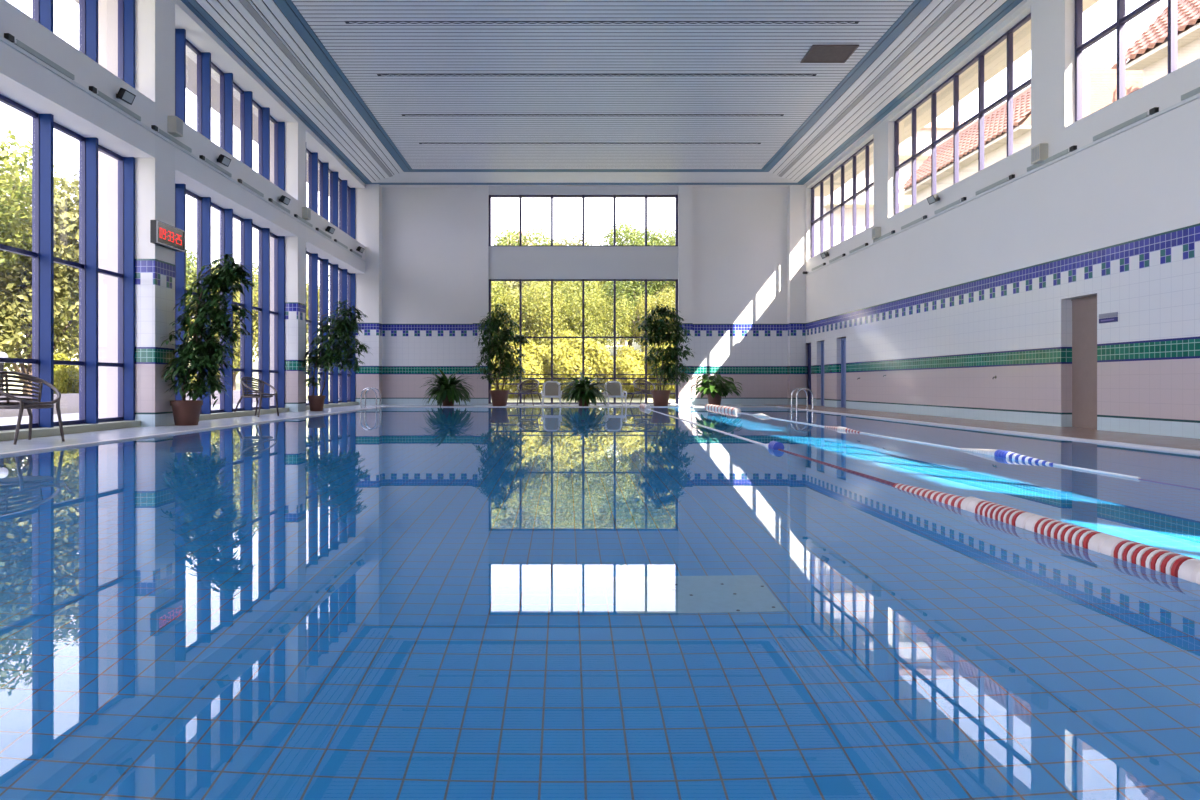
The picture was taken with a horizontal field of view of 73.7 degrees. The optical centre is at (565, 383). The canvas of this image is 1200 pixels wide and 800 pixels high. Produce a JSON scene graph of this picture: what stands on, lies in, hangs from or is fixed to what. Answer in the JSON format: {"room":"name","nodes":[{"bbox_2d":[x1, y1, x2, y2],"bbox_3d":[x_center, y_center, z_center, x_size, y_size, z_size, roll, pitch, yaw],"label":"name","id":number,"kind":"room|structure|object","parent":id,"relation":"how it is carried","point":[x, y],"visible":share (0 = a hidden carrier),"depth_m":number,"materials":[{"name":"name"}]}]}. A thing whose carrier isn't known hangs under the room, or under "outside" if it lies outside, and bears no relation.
{"room":"indoor swimming pool","nodes":[
{"label":"indoor swimming pool","id":0,"kind":"room"},
{"bbox_2d":[135,0,174,426],"bbox_3d":[-7.060,-3.165,13.495,0.600,7.730,0.670,0,0,0],"label":"wall pillar","id":1,"kind":"structure","parent":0,"point":[154,19],"depth_m":13.18,"materials":[{"name":"paint"}]},
{"bbox_2d":[150,220,184,251],"bbox_3d":[-6.702,-2.485,13.480,0.115,0.370,0.940,0,0,0],"label":"digital clock","id":2,"kind":"object","parent":1,"relation":"attached to","point":[162,234],"visible":1,"depth_m":13.36,"materials":[{"name":"black plastic"}]},
{"bbox_2d":[0,0,364,273],"bbox_3d":[-7.060,-4.175,9.875,0.600,0.910,34.150,0,0,0],"label":"beam","id":3,"kind":"structure","parent":0,"point":[23,80],"depth_m":12.30,"materials":[{"name":"white paint"}]},
{"bbox_2d":[4,33,73,79],"bbox_3d":[-6.729,-4.184,10.270,0.059,0.072,1.300,0,0,0],"label":"light","id":4,"kind":"object","parent":3,"relation":"attached to","point":[8,36],"visible":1,"depth_m":10.16,"materials":[{"name":"black plastic"}]},
{"bbox_2d":[89,86,140,120],"bbox_3d":[-6.729,-4.184,11.980,0.059,0.072,1.300,0,0,0],"label":"light","id":5,"kind":"object","parent":3,"relation":"attached to","point":[93,89],"visible":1,"depth_m":11.89,"materials":[{"name":"black plastic"}]},
{"bbox_2d":[116,88,135,104],"bbox_3d":[-6.649,-4.330,12.050,0.217,0.214,0.225,0,0,18],"label":"floodlight","id":6,"kind":"object","parent":3,"relation":"attached to","point":[123,94],"visible":1,"depth_m":11.99,"materials":[{"name":"black plastic"}]},
{"bbox_2d":[151,125,191,152],"bbox_3d":[-6.729,-4.184,13.690,0.059,0.072,1.300,0,0,0],"label":"light","id":7,"kind":"object","parent":3,"relation":"attached to","point":[154,127],"visible":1,"depth_m":13.61,"materials":[{"name":"black plastic"}]},
{"bbox_2d":[168,116,182,136],"bbox_3d":[-6.686,-4.410,13.700,0.147,0.280,0.260,0,0,0],"label":"speaker box","id":8,"kind":"object","parent":3,"relation":"attached to","point":[175,124],"visible":1,"depth_m":13.60,"materials":[{"name":"beige plastic"}]},
{"bbox_2d":[0,35,365,261],"bbox_3d":[-6.742,-4.122,9.400,0.033,0.045,35.000,0,0,0],"label":"cable conduit","id":9,"kind":"object","parent":3,"relation":"attached to","point":[2,39],"visible":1,"depth_m":12.68,"materials":[{"name":"white plastic"}]},
{"bbox_2d":[199,155,231,176],"bbox_3d":[-6.729,-4.184,15.400,0.059,0.072,1.300,0,0,0],"label":"light","id":10,"kind":"object","parent":3,"relation":"attached to","point":[202,157],"visible":1,"depth_m":15.32,"materials":[{"name":"black plastic"}]},
{"bbox_2d":[98,0,273,417],"bbox_3d":[-7.530,-2.925,6.450,0.340,7.450,28.700,0,0,0],"label":"wall","id":11,"kind":"structure","parent":0,"point":[107,9],"depth_m":13.16,"materials":[{"name":"paint"}]},
{"bbox_2d":[186,45,338,186],"bbox_3d":[-7.455,-3.100,9.700,0.290,8.200,35.800,0,0,0],"label":"wall","id":12,"kind":"structure","parent":0,"point":[193,56],"depth_m":17.23,"materials":[{"name":"white paint"}]},
{"bbox_2d":[0,94,134,430],"bbox_3d":[-7.215,-1.560,9.980,0.250,4.320,6.360,0,0,0],"label":"window","id":13,"kind":"structure","parent":12,"relation":"in","point":[42,361],"depth_m":12.06,"materials":[{"name":"blue metal"}]},
{"bbox_2d":[32,0,134,87],"bbox_3d":[-7.215,-5.615,9.980,0.250,1.970,6.360,0,0,0],"label":"window","id":14,"kind":"structure","parent":12,"relation":"in","point":[42,10],"depth_m":12.08,"materials":[{"name":"blue metal"}]},
{"bbox_2d":[74,0,329,195],"bbox_3d":[-7.955,-6.780,10.100,1.190,0.240,36.600,0,0,0],"label":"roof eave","id":15,"kind":"object","parent":12,"relation":"attached to","point":[191,66],"depth_m":18.69},
{"bbox_2d":[175,184,284,413],"bbox_3d":[-7.215,-1.560,17.005,0.250,4.320,6.350,0,0,0],"label":"window","id":16,"kind":"structure","parent":12,"relation":"in","point":[204,204],"depth_m":18.04,"materials":[{"name":"blue metal"}]},
{"bbox_2d":[175,29,284,190],"bbox_3d":[-7.215,-5.615,17.005,0.250,1.970,6.350,0,0,0],"label":"window","id":17,"kind":"structure","parent":12,"relation":"in","point":[204,64],"depth_m":16.98,"materials":[{"name":"blue metal"}]},
{"bbox_2d":[175,0,364,187],"bbox_3d":[-7.032,-6.900,9.875,0.545,0.600,34.150,0,0,0],"label":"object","id":18,"kind":"structure","parent":12,"relation":"attached to","point":[198,34],"depth_m":17.40,"materials":[{"name":"white paint"}]},
{"bbox_2d":[306,251,355,404],"bbox_3d":[-7.215,-1.560,23.865,0.250,4.320,6.170,0,0,0],"label":"window","id":19,"kind":"structure","parent":12,"relation":"in","point":[312,321],"depth_m":23.88,"materials":[{"name":"blue metal"}]},
{"bbox_2d":[306,148,355,239],"bbox_3d":[-7.215,-5.615,23.865,0.250,1.970,6.170,0,0,0],"label":"window","id":20,"kind":"structure","parent":12,"relation":"in","point":[313,160],"depth_m":24.86,"materials":[{"name":"blue metal"}]},
{"bbox_2d":[285,118,305,411],"bbox_3d":[-7.060,-3.165,20.480,0.600,7.730,0.600,0,0,0],"label":"wall pillar","id":21,"kind":"structure","parent":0,"point":[295,132],"depth_m":20.18,"materials":[{"name":"paint"}]},
{"bbox_2d":[338,184,805,404],"bbox_3d":[0.350,-3.100,27.350,16.100,8.200,0.800,0,0,0],"label":"wall","id":22,"kind":"structure","parent":0,"point":[423,290],"depth_m":27.40,"materials":[{"name":"paint"}]},
{"bbox_2d":[488,404,677,404],"bbox_3d":[0.590,0.835,27.450,6.460,0.330,0.500,0,0,0],"label":"sill","id":23,"kind":"structure","parent":22,"relation":"attached to","point":[488,404],"depth_m":27.20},
{"bbox_2d":[489,279,677,403],"bbox_3d":[0.590,-1.450,27.310,6.450,4.240,0.120,0,0,0],"label":"window","id":24,"kind":"structure","parent":22,"relation":"in","point":[614,337],"depth_m":27.25,"materials":[{"name":"metal"}]},
{"bbox_2d":[488,186,677,278],"bbox_3d":[0.590,-5.385,27.450,6.460,3.630,0.500,0,0,0],"label":"wall","id":25,"kind":"structure","parent":0,"point":[504,262],"depth_m":27.20,"materials":[{"name":"grey paint"}]},
{"bbox_2d":[489,195,677,245],"bbox_3d":[0.590,-5.560,27.310,6.450,1.760,0.120,0,0,0],"label":"window","id":26,"kind":"structure","parent":25,"relation":"in","point":[490,196],"depth_m":27.25,"materials":[{"name":"metal"}]},
{"bbox_2d":[0,407,1199,799],"bbox_3d":[0.460,0.715,12.475,12.080,0.001,24.450,0,0,0],"label":"pool water","id":27,"kind":"object","parent":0,"point":[385,603],"visible":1,"depth_m":2.46,"materials":[{"name":"liquid"}]},
{"bbox_2d":[639,403,1199,583],"bbox_3d":[2.320,0.681,13.440,0.180,0.183,22.480,0,0,0],"label":"lane rope","id":28,"kind":"object","parent":27,"relation":"on","point":[1171,563],"visible":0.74,"depth_m":3.65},
{"bbox_2d":[705,404,1199,489],"bbox_3d":[4.300,0.685,13.440,0.160,0.160,22.480,0,0,0],"label":"lane rope","id":29,"kind":"object","parent":27,"relation":"on","point":[1000,453],"visible":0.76,"depth_m":8.08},
{"bbox_2d":[0,401,1199,452],"bbox_3d":[-1.750,0.850,20.000,21.500,0.300,80.000,0,0,0],"label":"floor","id":30,"kind":"structure","parent":0,"point":[1077,432],"depth_m":12.87,"materials":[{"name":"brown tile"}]},
{"bbox_2d":[0,371,64,444],"bbox_3d":[-6.522,0.273,9.621,0.816,0.864,0.722,0,0,24],"label":"tub chair","id":31,"kind":"object","parent":30,"relation":"on","point":[24,403],"visible":1,"depth_m":9.75,"materials":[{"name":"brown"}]},
{"bbox_2d":[0,402,358,440],"bbox_3d":[-7.107,0.650,9.875,0.395,0.100,34.150,0,0,0],"label":"kerb","id":32,"kind":"object","parent":30,"relation":"on","point":[5,435],"visible":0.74,"depth_m":12.17,"materials":[{"name":"tile"}]},
{"bbox_2d":[161,254,258,425],"bbox_3d":[-6.005,-0.764,13.649,1.737,2.928,1.249,0,0,-7],"label":"fig tree","id":33,"kind":"object","parent":30,"relation":"on","point":[202,356],"visible":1,"depth_m":13.49,"materials":[{"name":"green plant"}]},
{"bbox_2d":[234,377,278,416],"bbox_3d":[-6.662,0.273,17.301,0.816,0.864,0.722,0,0,24],"label":"tub chair","id":34,"kind":"object","parent":30,"relation":"on","point":[260,392],"visible":0.99,"depth_m":17.39,"materials":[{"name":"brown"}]},
{"bbox_2d":[302,300,373,410],"bbox_3d":[-5.993,-0.725,20.773,1.792,2.850,1.347,0,0,-35],"label":"fig tree","id":35,"kind":"object","parent":30,"relation":"on","point":[316,402],"visible":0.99,"depth_m":20.67,"materials":[{"name":"green plant"}]},
{"bbox_2d":[360,387,380,408],"bbox_3d":[-5.665,0.775,23.200,0.530,1.351,0.598,0,0,0],"label":"pool ladder","id":36,"kind":"object","parent":30,"relation":"on","point":[372,388],"visible":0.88,"depth_m":22.94,"materials":[{"name":"silver metal"}]},
{"bbox_2d":[421,368,475,406],"bbox_3d":[-3.708,0.134,25.327,1.772,1.309,1.857,0,0,0],"label":"bush","id":37,"kind":"object","parent":30,"relation":"on","point":[446,392],"visible":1,"depth_m":25.03,"materials":[{"name":"green plant"}]},
{"bbox_2d":[442,395,454,405],"bbox_3d":[-3.720,0.470,25.300,0.490,0.460,0.490,0,0,0],"label":"pot","id":38,"kind":"object","parent":30,"relation":"on","point":[446,402],"depth_m":25.13,"materials":[{"name":"ceramic"}]},
{"bbox_2d":[472,303,529,405],"bbox_3d":[-2.064,-0.934,25.522,1.848,3.268,1.423,0,0,-16],"label":"fig tree","id":39,"kind":"object","parent":30,"relation":"on","point":[499,397],"visible":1,"depth_m":25.35,"materials":[{"name":"green plant"}]},
{"bbox_2d":[517,379,541,405],"bbox_3d":[-1.219,0.273,26.102,0.722,0.864,0.816,0,0,19],"label":"tub chair","id":40,"kind":"object","parent":30,"relation":"on","point":[536,387],"visible":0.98,"depth_m":26.31,"materials":[{"name":"brown plastic"}]},
{"bbox_2d":[541,381,561,405],"bbox_3d":[-0.460,0.302,25.441,0.678,0.800,0.850,0,0,0],"label":"chair","id":41,"kind":"object","parent":30,"relation":"on","point":[551,389],"visible":0.92,"depth_m":25.71,"materials":[{"name":"white plastic"}]},
{"bbox_2d":[492,383,674,393],"bbox_3d":[0.600,0.340,27.970,6.640,0.800,0.080,0,0,0],"label":"railing","id":42,"kind":"object","parent":30,"relation":"on","point":[492,383],"visible":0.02,"depth_m":27.93,"materials":[{"name":"metal"}]},
{"bbox_2d":[578,392,588,405],"bbox_3d":[0.560,0.470,25.300,0.449,0.460,0.449,0,0,0],"label":"pot","id":43,"kind":"object","parent":30,"relation":"on","point":[582,393],"depth_m":25.14,"materials":[{"name":"ceramic"}]},
{"bbox_2d":[559,372,609,405],"bbox_3d":[0.601,0.194,25.277,1.826,1.178,1.710,0,0,0],"label":"bush","id":44,"kind":"object","parent":30,"relation":"on","point":[581,391],"visible":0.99,"depth_m":25.01,"materials":[{"name":"green plant"}]},
{"bbox_2d":[603,381,626,405],"bbox_3d":[1.561,0.302,25.441,0.678,0.800,0.850,0,0,-6],"label":"chair","id":45,"kind":"object","parent":30,"relation":"on","point":[615,388],"visible":0.91,"depth_m":25.71,"materials":[{"name":"white plastic"}]},
{"bbox_2d":[630,379,654,404],"bbox_3d":[2.549,0.273,26.202,0.722,0.864,0.816,0,0,-21],"label":"tub chair","id":46,"kind":"object","parent":30,"relation":"on","point":[645,390],"visible":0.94,"depth_m":26.44,"materials":[{"name":"brown plastic"}]},
{"bbox_2d":[633,303,694,405],"bbox_3d":[3.133,-0.934,25.497,1.946,3.269,1.394,0,0,-4],"label":"fig tree","id":47,"kind":"object","parent":30,"relation":"on","point":[659,327],"visible":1,"depth_m":25.35,"materials":[{"name":"green plant"}]},
{"bbox_2d":[706,392,722,405],"bbox_3d":[4.680,0.480,25.200,0.510,0.440,0.510,0,0,0],"label":"pot","id":48,"kind":"object","parent":30,"relation":"on","point":[717,399],"depth_m":25.03,"materials":[{"name":"ceramic"}]},
{"bbox_2d":[690,372,742,405],"bbox_3d":[4.706,0.165,25.254,1.775,1.069,1.757,0,0,0],"label":"bush","id":49,"kind":"object","parent":30,"relation":"on","point":[715,390],"visible":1,"depth_m":24.95,"materials":[{"name":"green plant"}]},
{"bbox_2d":[791,388,812,409],"bbox_3d":[6.585,0.775,22.300,0.530,1.351,0.598,0,0,0],"label":"pool ladder","id":50,"kind":"object","parent":30,"relation":"on","point":[796,388],"visible":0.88,"depth_m":22.04,"materials":[{"name":"silver metal"}]},
{"bbox_2d":[181,0,1027,186],"bbox_3d":[0.425,-6.974,9.625,16.050,0.512,36.250,0,0,0],"label":"ceiling","id":51,"kind":"structure","parent":0,"point":[324,68],"depth_m":17.74,"materials":[{"name":"paint"}]},
{"bbox_2d":[419,143,760,143],"bbox_3d":[0.670,-6.731,22.400,9.560,0.012,0.100,0,0,0],"label":"ceiling vent","id":52,"kind":"object","parent":51,"relation":"in","point":[419,143],"visible":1,"depth_m":22.39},
{"bbox_2d":[402,114,783,115],"bbox_3d":[0.670,-6.731,20.040,9.560,0.012,0.100,0,0,0],"label":"ceiling vent","id":53,"kind":"object","parent":51,"relation":"in","point":[402,114],"visible":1,"depth_m":19.99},
{"bbox_2d":[406,115,779,115],"bbox_3d":[0.670,-6.727,20.040,9.400,0.004,0.070,0,0,0],"label":"grille","id":54,"kind":"object","parent":53,"relation":"attached to","point":[406,115],"depth_m":20.04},
{"bbox_2d":[377,74,816,75],"bbox_3d":[0.670,-6.731,17.440,9.560,0.012,0.100,0,0,0],"label":"ceiling vent","id":55,"kind":"object","parent":51,"relation":"in","point":[377,74],"visible":1,"depth_m":17.40,"materials":[{"name":"metal"}]},
{"bbox_2d":[382,75,810,75],"bbox_3d":[0.670,-6.727,17.440,9.400,0.004,0.070,0,0,0],"label":"grille","id":56,"kind":"object","parent":55,"relation":"attached to","point":[382,75],"depth_m":17.44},
{"bbox_2d":[345,21,859,23],"bbox_3d":[0.670,-6.731,14.900,9.560,0.012,0.100,0,0,0],"label":"ceiling vent","id":57,"kind":"object","parent":51,"relation":"in","point":[346,22],"visible":1,"depth_m":14.89,"materials":[{"name":"metal"}]},
{"bbox_2d":[349,22,854,23],"bbox_3d":[0.670,-6.727,14.900,9.400,0.004,0.070,0,0,0],"label":"grille","id":58,"kind":"object","parent":57,"relation":"attached to","point":[349,22],"depth_m":14.91,"materials":[{"name":"metal"}]},
{"bbox_2d":[800,45,858,62],"bbox_3d":[5.360,-6.722,16.300,0.920,0.030,0.840,0,0,0],"label":"ceiling vent","id":59,"kind":"object","parent":51,"relation":"in","point":[816,53],"visible":1,"depth_m":16.27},
{"bbox_2d":[814,0,1099,195],"bbox_3d":[8.820,-6.780,10.100,0.900,0.240,36.600,0,0,0],"label":"roof eave","id":60,"kind":"object","parent":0,"point":[995,61],"visible":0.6,"depth_m":18.15},
{"bbox_2d":[806,0,1199,438],"bbox_3d":[8.240,-3.100,9.750,0.240,8.200,35.900,0,0,0],"label":"wall","id":61,"kind":"structure","parent":0,"point":[982,289],"depth_m":13.69,"materials":[{"name":"tile"}]},
{"bbox_2d":[808,343,810,404],"bbox_3d":[8.269,-0.335,26.900,0.162,2.070,0.800,0,0,0],"label":"door","id":62,"kind":"structure","parent":61,"relation":"in","point":[809,345],"depth_m":27.11,"materials":[{"name":"blue metal"}]},
{"bbox_2d":[821,341,823,405],"bbox_3d":[8.294,-0.335,25.525,0.112,2.070,0.750,0,0,0],"label":"door","id":63,"kind":"structure","parent":61,"relation":"in","point":[822,342],"depth_m":25.84,"materials":[{"name":"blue metal"}]},
{"bbox_2d":[811,138,873,257],"bbox_3d":[8.325,-5.400,24.070,0.090,2.450,5.900,0,0,0],"label":"window","id":64,"kind":"structure","parent":61,"relation":"in","point":[865,147],"depth_m":24.04,"materials":[{"name":"glass"}]},
{"bbox_2d":[841,338,845,407],"bbox_3d":[8.294,-0.335,23.600,0.112,2.070,0.800,0,0,0],"label":"door","id":65,"kind":"structure","parent":61,"relation":"in","point":[843,340],"depth_m":23.93,"materials":[{"name":"paint"}]},
{"bbox_2d":[934,197,965,213],"bbox_3d":[8.089,-3.754,16.870,0.059,0.072,1.300,0,0,0],"label":"light","id":66,"kind":"object","parent":61,"relation":"attached to","point":[963,198],"visible":1,"depth_m":16.79,"materials":[{"name":"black plastic"}]},
{"bbox_2d":[894,13,1030,214],"bbox_3d":[8.325,-5.400,17.070,0.090,2.450,6.200,0,0,0],"label":"window","id":67,"kind":"structure","parent":61,"relation":"in","point":[1009,34],"depth_m":17.04,"materials":[{"name":"metal"}]},
{"bbox_2d":[976,174,1014,194],"bbox_3d":[8.089,-3.754,15.115,0.059,0.072,1.300,0,0,0],"label":"light","id":68,"kind":"object","parent":61,"relation":"attached to","point":[1012,176],"visible":1,"depth_m":14.99,"materials":[{"name":"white plastic"}]},
{"bbox_2d":[806,93,1199,274],"bbox_3d":[8.101,-3.692,9.450,0.033,0.045,35.100,0,0,0],"label":"cable conduit","id":69,"kind":"object","parent":61,"relation":"attached to","point":[1196,96],"visible":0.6,"depth_m":13.49,"materials":[{"name":"white plastic"}]},
{"bbox_2d":[1031,143,1047,163],"bbox_3d":[8.046,-3.910,13.600,0.147,0.280,0.260,0,0,0],"label":"speaker box","id":70,"kind":"object","parent":61,"relation":"attached to","point":[1039,153],"visible":1,"depth_m":13.49,"materials":[{"name":"beige plastic"}]},
{"bbox_2d":[1032,146,1038,161],"bbox_3d":[7.976,-3.910,13.600,0.008,0.220,0.200,0,0,0],"label":"grille","id":71,"kind":"object","parent":70,"relation":"attached to","point":[1035,150],"depth_m":13.59,"materials":[{"name":"grey plastic"}]},
{"bbox_2d":[1027,145,1076,171],"bbox_3d":[8.089,-3.754,13.360,0.059,0.072,1.300,0,0,0],"label":"light","id":72,"kind":"object","parent":61,"relation":"attached to","point":[1074,147],"visible":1,"depth_m":13.24,"materials":[{"name":"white plastic"}]},
{"bbox_2d":[1071,295,1096,428],"bbox_3d":[8.319,-0.345,12.675,0.062,2.090,0.890,0,0,0],"label":"door","id":73,"kind":"structure","parent":61,"relation":"in","point":[1084,309],"depth_m":12.81,"materials":[{"name":"wood"}]},
{"bbox_2d":[1099,312,1117,323],"bbox_3d":[8.111,-0.990,11.970,0.017,0.140,0.400,0,0,0],"label":"door sign","id":74,"kind":"object","parent":61,"relation":"attached to","point":[1113,316],"visible":1,"depth_m":11.95,"materials":[{"name":"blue plastic"}]},
{"bbox_2d":[1093,107,1158,140],"bbox_3d":[8.089,-3.754,11.605,0.059,0.072,1.300,0,0,0],"label":"light","id":75,"kind":"object","parent":61,"relation":"attached to","point":[1154,110],"visible":1,"depth_m":11.51,"materials":[{"name":"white plastic"}]},
{"bbox_2d":[1075,0,1177,121],"bbox_3d":[8.325,-5.400,9.960,0.090,2.450,6.120,0,0,0],"label":"window","id":76,"kind":"structure","parent":61,"relation":"in","point":[1122,19],"depth_m":11.97,"materials":[{"name":"metal"}]},
{"bbox_2d":[1181,87,1199,100],"bbox_3d":[8.089,-3.754,9.850,0.059,0.072,1.300,0,0,0],"label":"light","id":77,"kind":"object","parent":61,"relation":"attached to","point":[1197,90],"visible":1,"depth_m":10.34,"materials":[{"name":"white plastic"}]},
{"bbox_3d":[0.460,1.357,12.475,12.380,0.915,24.750,0,0,0],"label":"floor","id":78,"kind":"structure","parent":0,"visible":0},
{"bbox_2d":[0,406,1199,455],"bbox_3d":[0.460,0.797,12.475,12.280,0.206,24.650,0,0,0],"label":"pool edge","id":79,"kind":"structure","parent":78,"relation":"on","point":[226,426],"depth_m":11.94,"materials":[{"name":"tile"}]},
{"label":"outside","id":80,"kind":"structure","parent":0,"visible":0},
{"bbox_2d":[2,325,674,401],"bbox_3d":[0.000,-3.740,35.000,180.000,9.120,190.000,0,0,0],"label":"ground","id":81,"kind":"structure","parent":80,"point":[635,345],"depth_m":39.28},
{"bbox_2d":[0,130,58,276],"bbox_3d":[-15.782,-2.923,19.371,5.980,7.560,6.257,0,0,-2],"label":"tree","id":82,"kind":"object","parent":81,"relation":"on","point":[12,216],"visible":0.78,"depth_m":20.34,"materials":[{"name":"green plant"}]},
{"bbox_2d":[0,158,78,393],"bbox_3d":[-15.857,-2.972,23.637,5.942,7.657,6.079,0,0,-12],"label":"tree","id":83,"kind":"object","parent":81,"relation":"on","point":[15,315],"visible":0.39,"depth_m":22.78,"materials":[{"name":"green plant"}]},
{"bbox_2d":[31,352,78,393],"bbox_3d":[-13.960,0.048,22.122,1.311,1.833,2.226,0,0,-14],"label":"shrub","id":84,"kind":"object","parent":81,"relation":"on","point":[66,377],"visible":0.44,"depth_m":21.71,"materials":[{"name":"green plant"}]},
{"bbox_2d":[54,299,78,360],"bbox_3d":[-19.756,-2.360,33.902,4.990,6.441,5.313,0,0,-26],"label":"tree","id":85,"kind":"object","parent":81,"relation":"on","point":[69,318],"visible":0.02,"depth_m":32.74,"materials":[{"name":"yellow plant"}]},
{"bbox_2d":[0,390,257,416],"bbox_3d":[-12.850,0.525,20.000,0.300,0.550,80.000,0,0,0],"label":"wall","id":86,"kind":"structure","parent":81,"relation":"on","point":[69,403],"depth_m":20.38,"materials":[{"name":"paint"}]},
{"bbox_2d":[62,249,212,317],"bbox_3d":[-15.137,-2.553,28.203,5.067,6.818,5.362,0,0,-25],"label":"tree","id":87,"kind":"object","parent":81,"relation":"on","point":[191,271],"visible":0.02,"depth_m":28.33,"materials":[{"name":"green plant"}]},
{"bbox_2d":[186,267,239,340],"bbox_3d":[-16.164,-2.217,32.756,4.356,6.155,5.621,0,0,45],"label":"tree","id":88,"kind":"object","parent":81,"relation":"on","point":[238,296],"visible":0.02,"depth_m":33.24,"materials":[{"name":"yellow plant"}]},
{"bbox_2d":[194,265,257,389],"bbox_3d":[-15.647,-2.514,37.010,5.250,6.012,4.344,0,0,41],"label":"tree","id":89,"kind":"object","parent":81,"relation":"on","point":[236,364],"visible":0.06,"depth_m":36.34,"materials":[{"name":"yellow plant"}]},
{"bbox_2d":[254,279,329,350],"bbox_3d":[-15.603,-3.478,46.128,4.886,5.725,4.277,0,0,7],"label":"tree","id":90,"kind":"object","parent":81,"relation":"on","point":[254,279],"visible":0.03,"depth_m":45.18,"materials":[{"name":"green plant"}]},
{"bbox_2d":[491,281,518,348],"bbox_3d":[-4.617,-2.932,40.917,4.504,5.931,5.394,0,0,-2],"label":"tree","id":91,"kind":"object","parent":81,"relation":"on","point":[496,298],"visible":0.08,"depth_m":39.46,"materials":[{"name":"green plant"}]},
{"bbox_2d":[495,281,548,348],"bbox_3d":[-3.104,-4.171,45.988,5.329,7.095,5.838,0,0,30],"label":"tree","id":92,"kind":"object","parent":81,"relation":"on","point":[513,284],"visible":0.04,"depth_m":44.14,"materials":[{"name":"green plant"}]},
{"bbox_2d":[493,226,556,334],"bbox_3d":[-2.645,-7.416,60.575,7.343,8.998,6.706,0,0,-43],"label":"tree","id":93,"kind":"object","parent":81,"relation":"on","point":[505,240],"visible":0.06,"depth_m":59.96,"materials":[{"name":"green plant"}]},
{"bbox_2d":[491,338,561,398],"bbox_3d":[-1.744,-0.642,35.845,3.437,2.968,2.668,0,0,-3],"label":"shrub","id":94,"kind":"object","parent":81,"relation":"on","point":[536,350],"visible":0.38,"depth_m":35.22,"materials":[{"name":"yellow plant"}]},
{"bbox_2d":[500,281,573,350],"bbox_3d":[-1.533,-2.579,40.402,3.955,5.350,4.634,0,0,10],"label":"tree","id":95,"kind":"object","parent":81,"relation":"on","point":[536,309],"visible":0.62,"depth_m":39.19,"materials":[{"name":"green plant"}]},
{"bbox_2d":[543,231,593,283],"bbox_3d":[0.418,-7.167,60.753,6.502,8.419,6.406,0,0,-29],"label":"tree","id":96,"kind":"object","parent":81,"relation":"on","point":[572,234],"visible":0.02,"depth_m":59.05,"materials":[{"name":"green plant"}]},
{"bbox_2d":[535,281,605,291],"bbox_3d":[0.244,-5.070,52.152,5.512,6.980,6.315,0,0,11],"label":"tree","id":97,"kind":"object","parent":81,"relation":"on","point":[547,282],"visible":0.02,"depth_m":50.93,"materials":[{"name":"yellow plant"}]},
{"bbox_2d":[531,330,612,397],"bbox_3d":[0.303,-0.780,35.825,3.811,3.291,2.959,0,0,6],"label":"shrub","id":98,"kind":"object","parent":81,"relation":"on","point":[568,352],"visible":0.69,"depth_m":35.11,"materials":[{"name":"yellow plant"}]},
{"bbox_2d":[545,281,623,344],"bbox_3d":[1.067,-3.522,46.306,4.582,5.800,5.107,0,0,35],"label":"tree","id":99,"kind":"object","parent":81,"relation":"on","point":[570,287],"visible":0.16,"depth_m":45.25,"materials":[{"name":"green plant"}]},
{"bbox_2d":[559,287,636,348],"bbox_3d":[1.543,-2.453,40.901,3.984,4.968,3.922,0,0,-13],"label":"tree","id":100,"kind":"object","parent":81,"relation":"on","point":[593,312],"visible":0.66,"depth_m":40.00,"materials":[{"name":"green plant"}]},
{"bbox_2d":[586,222,665,344],"bbox_3d":[4.574,-7.570,60.645,7.436,9.322,7.663,0,0,26],"label":"tree","id":101,"kind":"object","parent":81,"relation":"on","point":[633,234],"visible":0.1,"depth_m":59.03,"materials":[{"name":"green plant"}]},
{"bbox_2d":[600,345,656,398],"bbox_3d":[2.897,-0.467,35.768,2.961,2.557,2.299,0,0,-12],"label":"shrub","id":102,"kind":"object","parent":81,"relation":"on","point":[629,362],"visible":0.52,"depth_m":35.16,"materials":[{"name":"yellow plant"}]},
{"bbox_2d":[597,281,674,352],"bbox_3d":[4.539,-4.136,46.392,5.835,6.995,5.403,0,0,-34],"label":"tree","id":103,"kind":"object","parent":81,"relation":"on","point":[632,290],"visible":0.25,"depth_m":45.41,"materials":[{"name":"green plant"}]},
{"bbox_2d":[633,287,674,352],"bbox_3d":[5.100,-2.435,40.710,3.474,4.979,4.432,0,0,5],"label":"tree","id":104,"kind":"object","parent":81,"relation":"on","point":[650,305],"visible":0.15,"depth_m":39.99,"materials":[{"name":"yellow plant"}]},
{"bbox_2d":[636,331,674,398],"bbox_3d":[5.036,-0.762,35.763,3.762,3.249,2.921,0,0,16],"label":"shrub","id":105,"kind":"object","parent":81,"relation":"on","point":[667,387],"visible":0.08,"depth_m":35.35,"materials":[{"name":"green plant"}]},
{"bbox_2d":[647,227,674,244],"bbox_3d":[9.420,-7.635,59.929,8.002,9.550,7.307,0,0,44],"label":"tree","id":106,"kind":"object","parent":81,"relation":"on","point":[671,240],"visible":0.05,"depth_m":60.18,"materials":[{"name":"green plant"}]},
{"bbox_2d":[814,121,973,255],"bbox_3d":[18.250,-6.100,45.700,11.100,13.800,13.200,0,0,0],"label":"building","id":107,"kind":"structure","parent":81,"relation":"on","point":[923,136],"depth_m":40.00,"materials":[{"name":"paint"}]},
{"bbox_2d":[899,67,1142,203],"bbox_3d":[16.455,-4.415,27.950,6.290,10.430,8.700,0,0,0],"label":"building","id":108,"kind":"structure","parent":81,"relation":"on","point":[1099,83],"depth_m":25.68,"materials":[{"name":"tile"}]},
{"bbox_2d":[1111,0,1199,86],"bbox_3d":[16.455,-4.415,5.800,6.290,10.430,27.600,0,0,0],"label":"building","id":109,"kind":"structure","parent":81,"relation":"on","point":[1148,53],"depth_m":18.43,"materials":[{"name":"tile"}]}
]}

